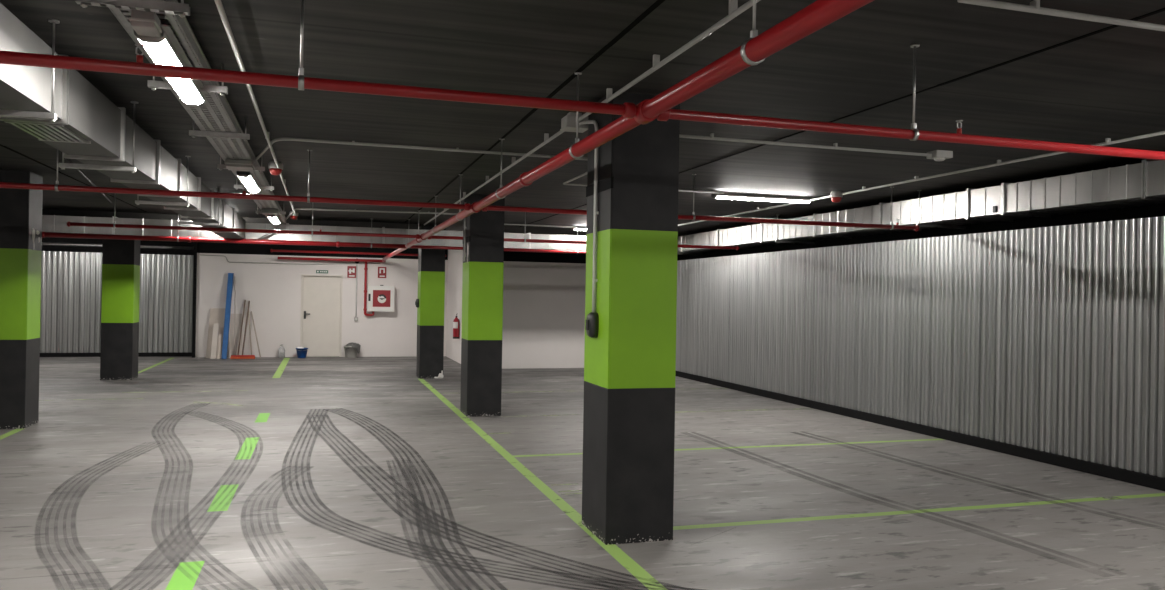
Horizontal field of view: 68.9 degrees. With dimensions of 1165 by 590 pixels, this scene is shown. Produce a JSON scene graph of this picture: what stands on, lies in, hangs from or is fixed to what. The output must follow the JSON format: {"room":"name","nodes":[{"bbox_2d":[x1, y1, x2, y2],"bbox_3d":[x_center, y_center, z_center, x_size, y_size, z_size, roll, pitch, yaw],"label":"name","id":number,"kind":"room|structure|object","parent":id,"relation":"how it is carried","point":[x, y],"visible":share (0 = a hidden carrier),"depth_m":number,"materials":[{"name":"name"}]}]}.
{"room":"parking garage","nodes":[
{"label":"parking garage","id":0,"kind":"room"},
{"bbox_2d":[40,251,193,352],"bbox_3d":[-11.130,0.164,18.770,4.667,2.223,0.032,1,0,-17],"label":"wall","id":1,"kind":"structure","parent":0,"point":[71,282],"depth_m":18.87,"materials":[{"name":"metal"}]},
{"bbox_2d":[40,352,191,356],"bbox_3d":[-11.151,1.322,18.815,4.693,0.090,0.150,1,0,-17],"label":"baseboard","id":2,"kind":"structure","parent":1,"relation":"attached to","point":[153,354],"depth_m":19.09,"materials":[{"name":"black paint"}]},
{"bbox_2d":[42,237,193,254],"bbox_3d":[-11.198,-0.010,19.044,4.693,2.754,0.321,1,0,-17],"label":"wall","id":3,"kind":"structure","parent":0,"point":[46,239],"depth_m":18.99,"materials":[{"name":"black paint"}]},
{"bbox_2d":[42,242,193,249],"bbox_3d":[-11.079,-1.113,18.865,4.564,0.064,0.061,1,0,-17],"label":"wall rail","id":4,"kind":"object","parent":3,"relation":"attached to","point":[43,243],"visible":0.48,"depth_m":18.92,"materials":[{"name":"metal"}]},
{"bbox_2d":[192,242,196,357],"bbox_3d":[-8.845,0.029,19.482,0.064,2.754,0.857,1,0,-17],"label":"wall","id":5,"kind":"structure","parent":0,"point":[195,243],"depth_m":19.07,"materials":[{"name":"black paint"}]},
{"bbox_2d":[195,242,447,356],"bbox_3d":[-4.102,0.111,20.676,9.707,2.754,0.268,1,0,-17],"label":"wall","id":6,"kind":"structure","parent":0,"point":[273,291],"depth_m":19.73,"materials":[{"name":"white paint"}]},
{"bbox_2d":[200,254,379,264],"bbox_3d":[-6.727,-0.798,19.711,3.965,0.171,0.021,1,0,-17],"label":"cable","id":7,"kind":"object","parent":6,"relation":"attached to","point":[200,254],"visible":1,"depth_m":19.64,"materials":[{"name":"grey plastic"}]},
{"bbox_2d":[300,274,342,356],"bbox_3d":[-6.136,0.488,19.959,0.928,1.929,0.134,1,0,-17],"label":"door","id":8,"kind":"structure","parent":6,"relation":"in","point":[321,296],"depth_m":19.97,"materials":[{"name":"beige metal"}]},
{"bbox_2d":[278,257,385,315],"bbox_3d":[-5.823,-0.202,19.820,2.427,1.382,0.511,1,0,-8],"label":"pipe","id":9,"kind":"object","parent":6,"relation":"attached to","point":[279,258],"visible":0.98,"depth_m":19.94,"materials":[{"name":"red metal"}]},
{"bbox_2d":[347,266,355,277],"bbox_3d":[-5.464,-0.545,20.109,0.204,0.279,0.017,1,0,-17],"label":"fire sign","id":10,"kind":"object","parent":6,"relation":"attached to","point":[351,270],"visible":1,"depth_m":20.10,"materials":[{"name":"red plastic"}]},
{"bbox_2d":[271,249,445,256],"bbox_3d":[-5.238,-0.986,20.075,4.018,0.075,0.075,1,0,-17],"label":"pipe","id":11,"kind":"object","parent":6,"relation":"attached to","point":[272,250],"visible":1,"depth_m":19.92,"materials":[{"name":"red metal"}]},
{"bbox_2d":[367,285,394,311],"bbox_3d":[-4.800,0.077,20.194,0.621,0.632,0.248,1,0,-17],"label":"cabinet","id":12,"kind":"object","parent":6,"relation":"attached to","point":[380,298],"visible":1,"depth_m":20.09,"materials":[{"name":"white metal"}]},
{"bbox_2d":[378,267,385,277],"bbox_3d":[-4.795,-0.539,20.313,0.198,0.268,0.017,1,0,-17],"label":"fire sign","id":13,"kind":"object","parent":6,"relation":"attached to","point":[381,270],"visible":1,"depth_m":20.31,"materials":[{"name":"red plastic"}]},
{"bbox_2d":[446,249,462,363],"bbox_3d":[-2.689,0.130,19.091,0.214,2.754,3.589,1,0,-17],"label":"wall","id":14,"kind":"structure","parent":0,"point":[455,257],"depth_m":19.63,"materials":[{"name":"white paint"}]},
{"bbox_2d":[453,314,459,338],"bbox_3d":[-2.787,0.683,18.739,0.171,0.560,0.154,1,0,32],"label":"fire extinguisher","id":15,"kind":"object","parent":14,"relation":"attached to","point":[456,322],"visible":1,"depth_m":18.67,"materials":[{"name":"red metal"}]},
{"bbox_2d":[502,251,585,368],"bbox_3d":[-0.352,0.166,18.040,4.071,2.754,0.214,1,0,-17],"label":"wall","id":16,"kind":"structure","parent":0,"point":[544,302],"depth_m":17.79,"materials":[{"name":"white paint"}]},
{"bbox_2d":[0,356,1164,589],"bbox_3d":[-2.607,1.585,7.722,14.571,0.214,27.000,1,0,-17],"label":"floor","id":17,"kind":"structure","parent":0,"point":[109,490],"depth_m":6.35,"materials":[{"name":"grey concrete"}]},
{"bbox_2d":[0,429,22,439],"bbox_3d":[-4.784,1.434,5.097,0.086,0.001,8.250,1,0,-17],"label":"aisle line","id":18,"kind":"object","parent":17,"relation":"on","point":[5,435],"visible":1,"depth_m":8.74,"materials":[{"name":"green paint"}]},
{"bbox_2d":[0,169,42,428],"bbox_3d":[-6.226,0.045,9.219,0.479,2.754,0.461,1,0,-17],"label":"pillar","id":19,"kind":"structure","parent":17,"relation":"on","point":[20,209],"depth_m":9.05,"materials":[{"name":"black paint"}]},
{"bbox_2d":[100,239,139,379],"bbox_3d":[-7.790,0.033,14.326,0.477,2.754,0.493,1,0,-17],"label":"pillar","id":20,"kind":"structure","parent":17,"relation":"on","point":[120,294],"depth_m":14.10,"materials":[{"name":"black paint"}]},
{"bbox_2d":[165,561,204,589],"bbox_3d":[-1.756,1.479,3.377,0.128,0.001,2.764,1,0,-17],"label":"lane marking","id":21,"kind":"object","parent":17,"relation":"on","point":[186,574],"visible":1,"depth_m":4.46,"materials":[{"name":"green paint"}]},
{"bbox_2d":[210,324,218,358],"bbox_3d":[-8.211,1.029,18.944,0.107,0.770,0.261,1,0,-9],"label":"leaning board","id":22,"kind":"object","parent":17,"relation":"on","point":[215,326],"visible":1,"depth_m":18.93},
{"bbox_2d":[206,308,224,357],"bbox_3d":[-8.246,0.858,19.134,0.412,1.113,0.224,1,0,-17],"label":"leaning board","id":23,"kind":"object","parent":17,"relation":"on","point":[217,315],"visible":0.54,"depth_m":19.16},
{"bbox_2d":[216,334,221,358],"bbox_3d":[-8.096,1.149,18.928,0.076,0.535,0.220,1,0,-11],"label":"leaning board","id":24,"kind":"object","parent":17,"relation":"on","point":[220,335],"visible":1,"depth_m":18.92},
{"bbox_2d":[207,484,238,511],"bbox_3d":[-2.612,1.473,6.185,0.128,0.001,0.836,1,0,-17],"label":"lane marking","id":25,"kind":"object","parent":17,"relation":"on","point":[224,496],"visible":1,"depth_m":6.14,"materials":[{"name":"green paint"}]},
{"bbox_2d":[221,273,233,358],"bbox_3d":[-7.980,0.461,19.097,0.133,1.918,0.483,1,0,-6],"label":"pole","id":26,"kind":"object","parent":17,"relation":"on","point":[230,275],"visible":1,"depth_m":19.05,"materials":[{"name":"plastic"}]},
{"bbox_2d":[234,276,235,354],"bbox_3d":[-7.866,0.499,19.221,0.025,1.844,0.290,1,0,-31],"label":"pole","id":27,"kind":"object","parent":17,"relation":"on","point":[234,276],"visible":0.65,"depth_m":19.24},
{"bbox_2d":[229,314,241,357],"bbox_3d":[-7.869,0.923,19.261,0.289,0.995,0.202,1,0,-17],"label":"leaning board","id":28,"kind":"object","parent":17,"relation":"on","point":[238,316],"visible":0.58,"depth_m":19.25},
{"bbox_2d":[230,301,254,358],"bbox_3d":[-7.643,0.777,19.174,0.514,1.296,0.485,1,0,-17],"label":"broom","id":29,"kind":"object","parent":17,"relation":"on","point":[242,356],"visible":1,"depth_m":19.00,"materials":[{"name":"red plastic"}]},
{"bbox_2d":[235,437,259,459],"bbox_3d":[-3.216,1.468,8.163,0.128,0.001,1.200,1,0,-17],"label":"lane marking","id":30,"kind":"object","parent":17,"relation":"on","point":[246,451],"visible":1,"depth_m":8.12,"materials":[{"name":"green paint"}]},
{"bbox_2d":[255,413,269,421],"bbox_3d":[-3.817,1.463,10.136,0.128,0.001,0.782,1,0,-17],"label":"lane marking","id":31,"kind":"object","parent":17,"relation":"on","point":[262,417],"visible":1,"depth_m":10.14,"materials":[{"name":"green paint"}]},
{"bbox_2d":[272,358,289,377],"bbox_3d":[-6.060,1.445,17.142,0.129,0.001,4.821,1,0,-17],"label":"lane marking","id":32,"kind":"object","parent":17,"relation":"on","point":[278,373],"visible":1,"depth_m":16.70,"materials":[{"name":"green paint"}]},
{"bbox_2d":[296,348,307,357],"bbox_3d":[-6.466,1.333,19.561,0.279,0.225,0.279,1,0,-17],"label":"bucket","id":33,"kind":"object","parent":17,"relation":"on","point":[301,352],"visible":0.99,"depth_m":19.47,"materials":[{"name":"plastic"}]},
{"bbox_2d":[344,346,357,357],"bbox_3d":[-5.421,1.330,19.901,0.344,0.268,0.343,1,0,-17],"label":"bucket","id":34,"kind":"object","parent":17,"relation":"on","point":[351,352],"visible":0.94,"depth_m":19.77,"materials":[{"name":"plastic"}]},
{"bbox_2d":[345,342,360,353],"bbox_3d":[-5.395,1.239,19.909,0.372,0.257,0.365,1,0,-17],"label":"plastic bag","id":35,"kind":"object","parent":34,"relation":"on","point":[357,346],"visible":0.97,"depth_m":19.81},
{"bbox_2d":[336,410,489,589],"bbox_3d":[-1.659,1.492,7.533,0.590,0.001,7.681,1,0,-22],"label":"track","id":36,"kind":"object","parent":17,"relation":"on","point":[462,570],"visible":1,"depth_m":5.77,"materials":[{"name":"grey rubber"}]},
{"bbox_2d":[416,224,445,378],"bbox_3d":[-2.757,0.119,15.451,0.434,2.754,0.506,1,0,-17],"label":"pillar","id":37,"kind":"structure","parent":17,"relation":"on","point":[431,262],"depth_m":15.21,"materials":[{"name":"black paint"}]},
{"bbox_2d":[460,194,504,416],"bbox_3d":[-1.279,0.131,10.799,0.438,2.754,0.525,1,0,-17],"label":"pillar","id":38,"kind":"structure","parent":17,"relation":"on","point":[483,265],"depth_m":10.56,"materials":[{"name":"black paint"}]},
{"bbox_2d":[463,202,465,260],"bbox_3d":[-1.482,-0.799,10.748,0.038,0.750,0.038,1,0,-17],"label":"conduit","id":39,"kind":"object","parent":38,"relation":"attached to","point":[464,202],"visible":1,"depth_m":10.73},
{"bbox_2d":[282,409,694,589],"bbox_3d":[-1.920,1.487,7.230,1.564,0.001,7.969,1,0,-31],"label":"track","id":40,"kind":"object","parent":17,"relation":"on","point":[287,453],"visible":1,"depth_m":5.48,"materials":[{"name":"grey rubber"}]},
{"bbox_2d":[307,415,681,587],"bbox_3d":[-1.598,1.492,7.146,0.880,0.001,7.390,1,0,-32],"label":"track","id":41,"kind":"object","parent":17,"relation":"on","point":[330,422],"visible":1,"depth_m":5.75,"materials":[{"name":"grey rubber"}]},
{"bbox_2d":[418,379,666,589],"bbox_3d":[-0.893,1.507,8.580,0.094,0.001,13.714,1,0,-17],"label":"aisle line","id":42,"kind":"object","parent":17,"relation":"on","point":[636,570],"visible":1,"depth_m":6.19,"materials":[{"name":"green paint"}]},
{"bbox_2d":[582,91,679,544],"bbox_3d":[0.298,0.143,5.453,0.448,2.754,0.509,1,0,-17],"label":"pillar","id":43,"kind":"structure","parent":17,"relation":"on","point":[630,366],"depth_m":5.22,"materials":[{"name":"black paint"}]},
{"bbox_2d":[579,120,599,312],"bbox_3d":[0.028,-0.526,5.587,0.040,1.298,0.448,1,0,-17],"label":"conduit","id":44,"kind":"object","parent":43,"relation":"attached to","point":[594,280],"visible":0.8,"depth_m":5.38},
{"bbox_2d":[586,312,598,337],"bbox_3d":[0.055,0.190,5.383,0.062,0.161,0.118,1,0,-17],"label":"switch","id":45,"kind":"object","parent":43,"relation":"attached to","point":[592,321],"visible":1,"depth_m":5.34,"materials":[{"name":"grey plastic"}]},
{"bbox_2d":[513,439,943,456],"bbox_3d":[1.663,1.550,8.649,4.836,0.001,0.075,1,0,-17],"label":"parking line","id":46,"kind":"object","parent":17,"relation":"on","point":[921,439],"visible":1,"depth_m":8.71,"materials":[{"name":"green paint"}]},
{"bbox_2d":[673,493,1164,529],"bbox_3d":[2.437,1.556,6.110,4.836,0.001,0.080,1,0,-17],"label":"parking line","id":47,"kind":"object","parent":17,"relation":"on","point":[1157,494],"visible":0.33,"depth_m":6.06,"materials":[{"name":"green paint"}]},
{"bbox_2d":[0,0,1164,236],"bbox_3d":[-2.558,-1.382,7.730,15.000,0.214,27.429,1,0,-17],"label":"ceiling","id":48,"kind":"structure","parent":0,"point":[1090,90],"depth_m":5.15,"materials":[{"name":"concrete"}]},
{"bbox_2d":[0,19,59,121],"bbox_3d":[-2.673,-1.050,3.909,0.460,0.475,0.045,1,0,-17],"label":"hanger","id":49,"kind":"object","parent":48,"relation":"hanging from","point":[52,117],"visible":1,"depth_m":3.95,"materials":[{"name":"metal"}]},
{"bbox_2d":[55,149,58,190],"bbox_3d":[-4.253,-1.073,6.878,0.043,0.466,0.059,1,0,-17],"label":"hanger","id":50,"kind":"object","parent":48,"relation":"hanging from","point":[57,181],"visible":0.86,"depth_m":6.87,"materials":[{"name":"metal"}]},
{"bbox_2d":[0,182,918,230],"bbox_3d":[-2.831,-0.873,7.311,13.607,0.124,0.068,1,0,-17],"label":"pipe","id":51,"kind":"object","parent":50,"relation":"hanging from","point":[466,206],"visible":0.94,"depth_m":7.60,"materials":[{"name":"red metal"}]},
{"bbox_2d":[0,144,146,211],"bbox_3d":[-3.998,-1.313,3.818,0.033,0.015,20.357,1,0,-17],"label":"trim","id":52,"kind":"structure","parent":48,"relation":"attached to","point":[0,144],"depth_m":8.77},
{"bbox_2d":[60,151,111,202],"bbox_3d":[-5.502,-1.305,9.407,0.047,0.028,5.837,1,0,-25],"label":"cable","id":53,"kind":"object","parent":48,"relation":"attached to","point":[69,160],"visible":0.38,"depth_m":9.50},
{"bbox_2d":[59,101,137,172],"bbox_3d":[-3.188,-1.054,5.600,0.460,0.475,0.045,1,0,-17],"label":"hanger","id":54,"kind":"object","parent":48,"relation":"hanging from","point":[62,165],"visible":0.83,"depth_m":5.60,"materials":[{"name":"metal"}]},
{"bbox_2d":[75,0,189,17],"bbox_3d":[-1.741,-1.185,3.297,0.396,0.177,0.039,1,0,-17],"label":"bracket","id":55,"kind":"object","parent":48,"relation":"attached to","point":[182,9],"visible":1,"depth_m":3.30,"materials":[{"name":"metal"}]},
{"bbox_2d":[108,0,286,222],"bbox_3d":[-2.066,-1.180,4.360,0.261,0.059,19.838,1,0,-17],"label":"cable tray","id":56,"kind":"object","parent":55,"relation":"on","point":[211,114],"visible":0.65,"depth_m":5.34,"materials":[{"name":"metal"}]},
{"bbox_2d":[129,10,161,36],"bbox_3d":[-1.784,-1.111,3.469,0.096,0.072,0.150,1,0,-17],"label":"box","id":57,"kind":"object","parent":56,"relation":"attached to","point":[144,23],"visible":0.91,"depth_m":3.41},
{"bbox_2d":[129,21,192,66],"bbox_3d":[-1.794,-1.106,3.621,0.158,0.089,0.646,1,0,-17],"label":"light","id":58,"kind":"object","parent":56,"relation":"attached to","point":[165,48],"depth_m":3.77,"materials":[{"name":"white"}]},
{"bbox_2d":[138,39,202,101],"bbox_3d":[-1.998,-1.084,4.160,0.108,0.005,1.221,1,0,-17],"label":"diffuser","id":59,"kind":"object","parent":58,"relation":"attached to","point":[162,52],"depth_m":3.96,"materials":[{"name":"white"}]},
{"bbox_2d":[224,159,254,171],"bbox_3d":[-2.976,-1.126,7.379,0.225,0.061,0.268,1,0,-17],"label":"box","id":60,"kind":"object","parent":56,"relation":"attached to","point":[236,165],"visible":1,"depth_m":7.27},
{"bbox_2d":[236,171,261,192],"bbox_3d":[-3.270,-1.118,8.331,0.152,0.089,1.286,1,0,-17],"label":"light","id":61,"kind":"object","parent":56,"relation":"attached to","point":[249,179],"visible":0.88,"depth_m":8.20,"materials":[{"name":"white"}]},
{"bbox_2d":[238,176,258,190],"bbox_3d":[-3.271,-1.094,8.331,0.108,0.005,1.221,1,0,-17],"label":"diffuser","id":62,"kind":"object","parent":61,"relation":"attached to","point":[248,181],"depth_m":8.31,"materials":[{"name":"white"}]},
{"bbox_2d":[261,208,279,214],"bbox_3d":[-4.258,-1.136,11.581,0.225,0.061,0.268,1,0,-17],"label":"box","id":63,"kind":"object","parent":56,"relation":"attached to","point":[265,211],"visible":1,"depth_m":11.47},
{"bbox_2d":[267,215,280,224],"bbox_3d":[-4.527,-1.127,12.451,0.152,0.089,1.286,1,0,-17],"label":"light","id":64,"kind":"object","parent":56,"relation":"attached to","point":[275,219],"visible":0.76,"depth_m":12.40,"materials":[{"name":"white"}]},
{"bbox_2d":[135,156,190,206],"bbox_3d":[-3.870,-1.059,7.835,0.460,0.475,0.045,1,0,-17],"label":"hanger","id":65,"kind":"object","parent":48,"relation":"hanging from","point":[137,202],"visible":0.81,"depth_m":7.83,"materials":[{"name":"metal"}]},
{"bbox_2d":[148,64,227,95],"bbox_3d":[-2.148,-1.188,4.629,0.396,0.177,0.039,1,0,-17],"label":"bracket","id":66,"kind":"object","parent":48,"relation":"attached to","point":[222,90],"visible":0.72,"depth_m":4.63,"materials":[{"name":"metal"}]},
{"bbox_2d":[178,187,220,226],"bbox_3d":[-4.573,-1.065,10.140,0.460,0.475,0.045,1,0,-17],"label":"hanger","id":67,"kind":"object","parent":48,"relation":"hanging from","point":[180,222],"visible":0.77,"depth_m":10.13,"materials":[{"name":"metal"}]},
{"bbox_2d":[0,3,245,238],"bbox_3d":[-2.729,-1.033,4.150,0.339,0.344,20.037,1,0,-17],"label":"duct","id":68,"kind":"object","parent":67,"relation":"hanging from","point":[89,128],"visible":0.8,"depth_m":4.95,"materials":[{"name":"metal"}]},
{"bbox_2d":[4,121,90,143],"bbox_3d":[-2.862,-0.875,4.566,0.257,0.013,0.552,1,0,-17],"label":"grille","id":69,"kind":"object","parent":68,"relation":"attached to","point":[41,131],"depth_m":4.56,"materials":[{"name":"metal"}]},
{"bbox_2d":[189,116,249,140],"bbox_3d":[-2.573,-1.192,6.023,0.396,0.177,0.039,1,0,-17],"label":"bracket","id":70,"kind":"object","parent":48,"relation":"attached to","point":[193,133],"visible":0.94,"depth_m":6.01,"materials":[{"name":"metal"}]},
{"bbox_2d":[42,209,417,228],"bbox_3d":[-7.338,-1.257,14.029,9.107,0.161,0.482,1,0,-17],"label":"trim","id":71,"kind":"structure","parent":48,"relation":"attached to","point":[44,211],"depth_m":14.29,"materials":[{"name":"metal"}]},
{"bbox_2d":[217,155,264,172],"bbox_3d":[-3.054,-1.195,7.601,0.396,0.177,0.039,1,0,-17],"label":"bracket","id":72,"kind":"object","parent":48,"relation":"attached to","point":[220,166],"visible":0.59,"depth_m":7.62,"materials":[{"name":"metal"}]},
{"bbox_2d":[234,175,273,190],"bbox_3d":[-3.486,-1.199,9.015,0.396,0.177,0.039,1,0,-17],"label":"bracket","id":73,"kind":"object","parent":48,"relation":"attached to","point":[271,188],"visible":0.77,"depth_m":9.02,"materials":[{"name":"metal"}]},
{"bbox_2d":[214,0,297,219],"bbox_3d":[-2.697,-1.247,7.407,0.033,0.062,13.607,1,0,-17],"label":"conduit","id":74,"kind":"object","parent":48,"relation":"attached to","point":[218,3],"visible":0.77,"depth_m":4.91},
{"bbox_2d":[268,161,282,174],"bbox_3d":[-2.953,-1.217,8.170,0.133,0.126,0.133,1,0,-17],"label":"fire alarm","id":75,"kind":"object","parent":48,"relation":"attached to","point":[273,169],"visible":0.94,"depth_m":8.12,"materials":[{"name":"red plastic"}]},
{"bbox_2d":[298,0,303,89],"bbox_3d":[-1.091,-1.030,3.305,0.043,0.466,0.059,1,0,-17],"label":"hanger","id":76,"kind":"object","parent":48,"relation":"hanging from","point":[301,69],"visible":0.94,"depth_m":3.30,"materials":[{"name":"metal"}]},
{"bbox_2d":[0,43,1164,159],"bbox_3d":[-2.257,-0.875,2.950,12.161,0.124,0.068,1,0,-17],"label":"pipe","id":77,"kind":"object","parent":76,"relation":"hanging from","point":[627,110],"visible":0.91,"depth_m":3.53,"materials":[{"name":"red metal"}]},
{"bbox_2d":[307,149,311,202],"bbox_3d":[-2.398,-1.041,7.443,0.043,0.466,0.059,1,0,-17],"label":"hanger","id":78,"kind":"object","parent":48,"relation":"hanging from","point":[309,150],"visible":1,"depth_m":7.44,"materials":[{"name":"metal"}]},
{"bbox_2d":[311,202,312,234],"bbox_3d":[-3.678,-1.051,11.567,0.043,0.466,0.059,1,0,-17],"label":"hanger","id":79,"kind":"object","parent":48,"relation":"hanging from","point":[312,202],"visible":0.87,"depth_m":11.56,"materials":[{"name":"metal"}]},
{"bbox_2d":[67,221,738,249],"bbox_3d":[-2.016,-0.847,12.075,9.375,0.124,0.068,1,0,-17],"label":"pipe","id":80,"kind":"object","parent":79,"relation":"hanging from","point":[417,236],"visible":0.9,"depth_m":11.58,"materials":[{"name":"red metal"}]},
{"bbox_2d":[286,208,456,218],"bbox_3d":[-3.208,-1.223,12.789,3.171,0.098,0.873,1,0,9],"label":"conduit","id":81,"kind":"object","parent":48,"relation":"attached to","point":[292,212],"visible":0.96,"depth_m":12.68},
{"bbox_2d":[42,215,702,254],"bbox_3d":[-4.602,-1.029,14.338,14.314,0.306,0.435,1,0,-17],"label":"duct","id":82,"kind":"object","parent":48,"relation":"hanging from","point":[50,223],"visible":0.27,"depth_m":14.11,"materials":[{"name":"metal"}]},
{"bbox_2d":[255,138,587,159],"bbox_3d":[-0.964,-1.201,7.311,3.780,0.098,0.693,1,0,-6],"label":"conduit","id":83,"kind":"object","parent":48,"relation":"attached to","point":[266,148],"visible":0.73,"depth_m":7.12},
{"bbox_2d":[424,131,564,224],"bbox_3d":[-1.380,-1.211,10.139,0.033,0.076,8.936,1,0,-17],"label":"conduit","id":84,"kind":"object","parent":48,"relation":"attached to","point":[547,139],"visible":0.89,"depth_m":7.64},
{"bbox_2d":[495,138,505,198],"bbox_3d":[-0.647,-1.006,6.768,0.088,0.480,0.041,1,0,-17],"label":"hanger","id":85,"kind":"object","parent":48,"relation":"hanging from","point":[499,138],"visible":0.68,"depth_m":6.76,"materials":[{"name":"metal"}]},
{"bbox_2d":[405,0,664,221],"bbox_3d":[-0.110,-1.245,5.004,0.029,0.015,20.357,1,0,-17],"label":"trim","id":86,"kind":"structure","parent":48,"relation":"attached to","point":[657,3],"depth_m":4.60,"materials":[{"name":"metal"}]},
{"bbox_2d":[504,223,575,227],"bbox_3d":[-1.032,-1.207,14.469,1.929,0.049,0.033,1,0,-17],"label":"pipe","id":87,"kind":"object","parent":48,"relation":"attached to","point":[504,223],"visible":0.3,"depth_m":14.57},
{"bbox_2d":[560,112,587,132],"bbox_3d":[-0.053,-1.183,5.795,0.166,0.112,0.161,1,0,-17],"label":"junction box","id":88,"kind":"object","parent":48,"relation":"attached to","point":[568,123],"visible":0.8,"depth_m":5.74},
{"bbox_2d":[569,72,582,158],"bbox_3d":[-0.028,-1.002,4.739,0.088,0.480,0.041,1,0,-17],"label":"hanger","id":89,"kind":"object","parent":48,"relation":"hanging from","point":[576,73],"visible":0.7,"depth_m":4.73,"materials":[{"name":"metal"}]},
{"bbox_2d":[563,172,723,193],"bbox_3d":[0.912,-1.178,8.683,1.908,0.025,1.512,1,0,-17],"label":"conduit","id":90,"kind":"object","parent":48,"relation":"attached to","point":[585,173],"visible":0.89,"depth_m":9.18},
{"bbox_2d":[576,0,759,121],"bbox_3d":[1.470,-1.189,0.793,0.033,0.076,10.307,1,0,-17],"label":"conduit","id":91,"kind":"object","parent":48,"relation":"attached to","point":[734,11],"visible":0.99,"depth_m":4.04,"materials":[{"name":"metal"}]},
{"bbox_2d":[740,0,764,65],"bbox_3d":[0.566,-0.997,2.792,0.088,0.480,0.041,1,0,-17],"label":"hanger","id":92,"kind":"object","parent":48,"relation":"hanging from","point":[753,33],"visible":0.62,"depth_m":2.78,"materials":[{"name":"metal"}]},
{"bbox_2d":[383,0,873,259],"bbox_3d":[-0.941,-0.812,7.720,0.096,0.096,25.179,1,0,-17],"label":"pipe","id":93,"kind":"object","parent":92,"relation":"hanging from","point":[819,14],"visible":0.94,"depth_m":3.17,"materials":[{"name":"red metal"}]},
{"bbox_2d":[711,192,811,203],"bbox_3d":[2.140,-1.155,10.093,1.286,0.073,0.137,1,0,-17],"label":"light","id":94,"kind":"object","parent":48,"relation":"attached to","point":[727,195],"visible":0.93,"depth_m":10.04,"materials":[{"name":"white"}]},
{"bbox_2d":[717,196,809,202],"bbox_3d":[2.139,-1.134,10.093,1.221,0.025,0.098,1,0,-17],"label":"diffuser","id":95,"kind":"object","parent":94,"relation":"attached to","point":[792,199],"depth_m":10.09,"materials":[{"name":"white"}]},
{"bbox_2d":[775,215,814,243],"bbox_3d":[3.130,-0.961,12.490,0.643,0.415,0.045,1,0,-17],"label":"hanger","id":96,"kind":"object","parent":48,"relation":"hanging from","point":[777,240],"visible":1,"depth_m":12.44,"materials":[{"name":"metal"}]},
{"bbox_2d":[679,133,931,156],"bbox_3d":[1.618,-1.184,6.607,2.625,0.049,0.033,1,0,-17],"label":"conduit","id":97,"kind":"object","parent":48,"relation":"attached to","point":[835,145],"visible":0.95,"depth_m":6.63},
{"bbox_2d":[830,191,842,202],"bbox_3d":[2.894,-1.117,9.673,0.133,0.126,0.133,1,0,-17],"label":"fire alarm","id":98,"kind":"object","parent":48,"relation":"attached to","point":[836,196],"visible":1,"depth_m":9.63,"materials":[{"name":"red plastic"}]},
{"bbox_2d":[519,8,1164,226],"bbox_3d":[1.831,-1.212,5.596,0.030,0.015,20.357,1,0,-17],"label":"trim","id":99,"kind":"structure","parent":48,"relation":"attached to","point":[1162,9],"depth_m":4.57,"materials":[{"name":"metal"}]},
{"bbox_2d":[909,44,919,140],"bbox_3d":[1.614,-0.983,4.130,0.043,0.466,0.059,1,0,-17],"label":"hanger","id":100,"kind":"object","parent":48,"relation":"hanging from","point":[913,125],"visible":0.9,"depth_m":4.13,"materials":[{"name":"metal"}]},
{"bbox_2d":[678,131,1164,225],"bbox_3d":[3.197,-1.153,8.757,0.033,0.049,13.821,1,0,-17],"label":"conduit","id":101,"kind":"object","parent":48,"relation":"attached to","point":[1108,141],"visible":0.77,"depth_m":7.74,"materials":[{"name":"metal"}]},
{"bbox_2d":[926,150,952,160],"bbox_3d":[2.950,-1.148,7.013,0.161,0.077,0.129,1,0,-17],"label":"box","id":102,"kind":"object","parent":48,"relation":"attached to","point":[937,155],"visible":0.97,"depth_m":6.96,"materials":[{"name":"grey plastic"}]},
{"bbox_2d":[916,190,965,228],"bbox_3d":[4.030,-0.955,9.539,0.643,0.415,0.045,1,0,-17],"label":"hanger","id":103,"kind":"object","parent":48,"relation":"hanging from","point":[918,224],"visible":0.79,"depth_m":9.49,"materials":[{"name":"metal"}]},
{"bbox_2d":[678,159,1164,251],"bbox_3d":[4.984,-0.934,6.503,0.585,0.317,20.036,1,0,-17],"label":"duct","id":104,"kind":"object","parent":103,"relation":"hanging from","point":[1143,183],"visible":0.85,"depth_m":8.68,"materials":[{"name":"metal"}]},
{"bbox_2d":[957,0,1164,31],"bbox_3d":[2.403,-1.179,3.665,1.875,0.050,0.035,1,0,-17],"label":"conduit","id":105,"kind":"object","parent":48,"relation":"attached to","point":[1034,7],"visible":1,"depth_m":3.53,"materials":[{"name":"metal"}]},
{"bbox_3d":[-3.523,-1.030,14.180,0.043,0.488,0.086,1,0,-17],"label":"hanger","id":106,"kind":"object","parent":48,"relation":"hanging from","visible":0},
{"bbox_2d":[42,231,585,253],"bbox_3d":[-3.322,-0.826,14.242,10.071,0.094,0.094,1,0,-17],"label":"pipe","id":107,"kind":"object","parent":106,"relation":"hanging from","point":[44,234],"visible":0.82,"depth_m":13.65,"materials":[{"name":"red metal"}]},
{"bbox_2d":[676,216,1164,476],"bbox_3d":[4.573,0.422,7.607,0.033,2.142,22.598,1,0,-17],"label":"wall","id":108,"kind":"structure","parent":0,"point":[1051,339],"depth_m":9.07,"materials":[{"name":"metal"}]},
{"bbox_2d":[675,371,1164,490],"bbox_3d":[4.710,1.547,7.657,0.402,0.102,22.607,1,0,-17],"label":"baseboard","id":109,"kind":"structure","parent":108,"relation":"attached to","point":[1116,473],"depth_m":8.98,"materials":[{"name":"black paint"}]},
{"bbox_2d":[677,203,1164,260],"bbox_3d":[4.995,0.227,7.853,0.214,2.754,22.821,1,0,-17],"label":"trim","id":110,"kind":"structure","parent":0,"point":[1153,210],"depth_m":9.50,"materials":[{"name":"black paint"}]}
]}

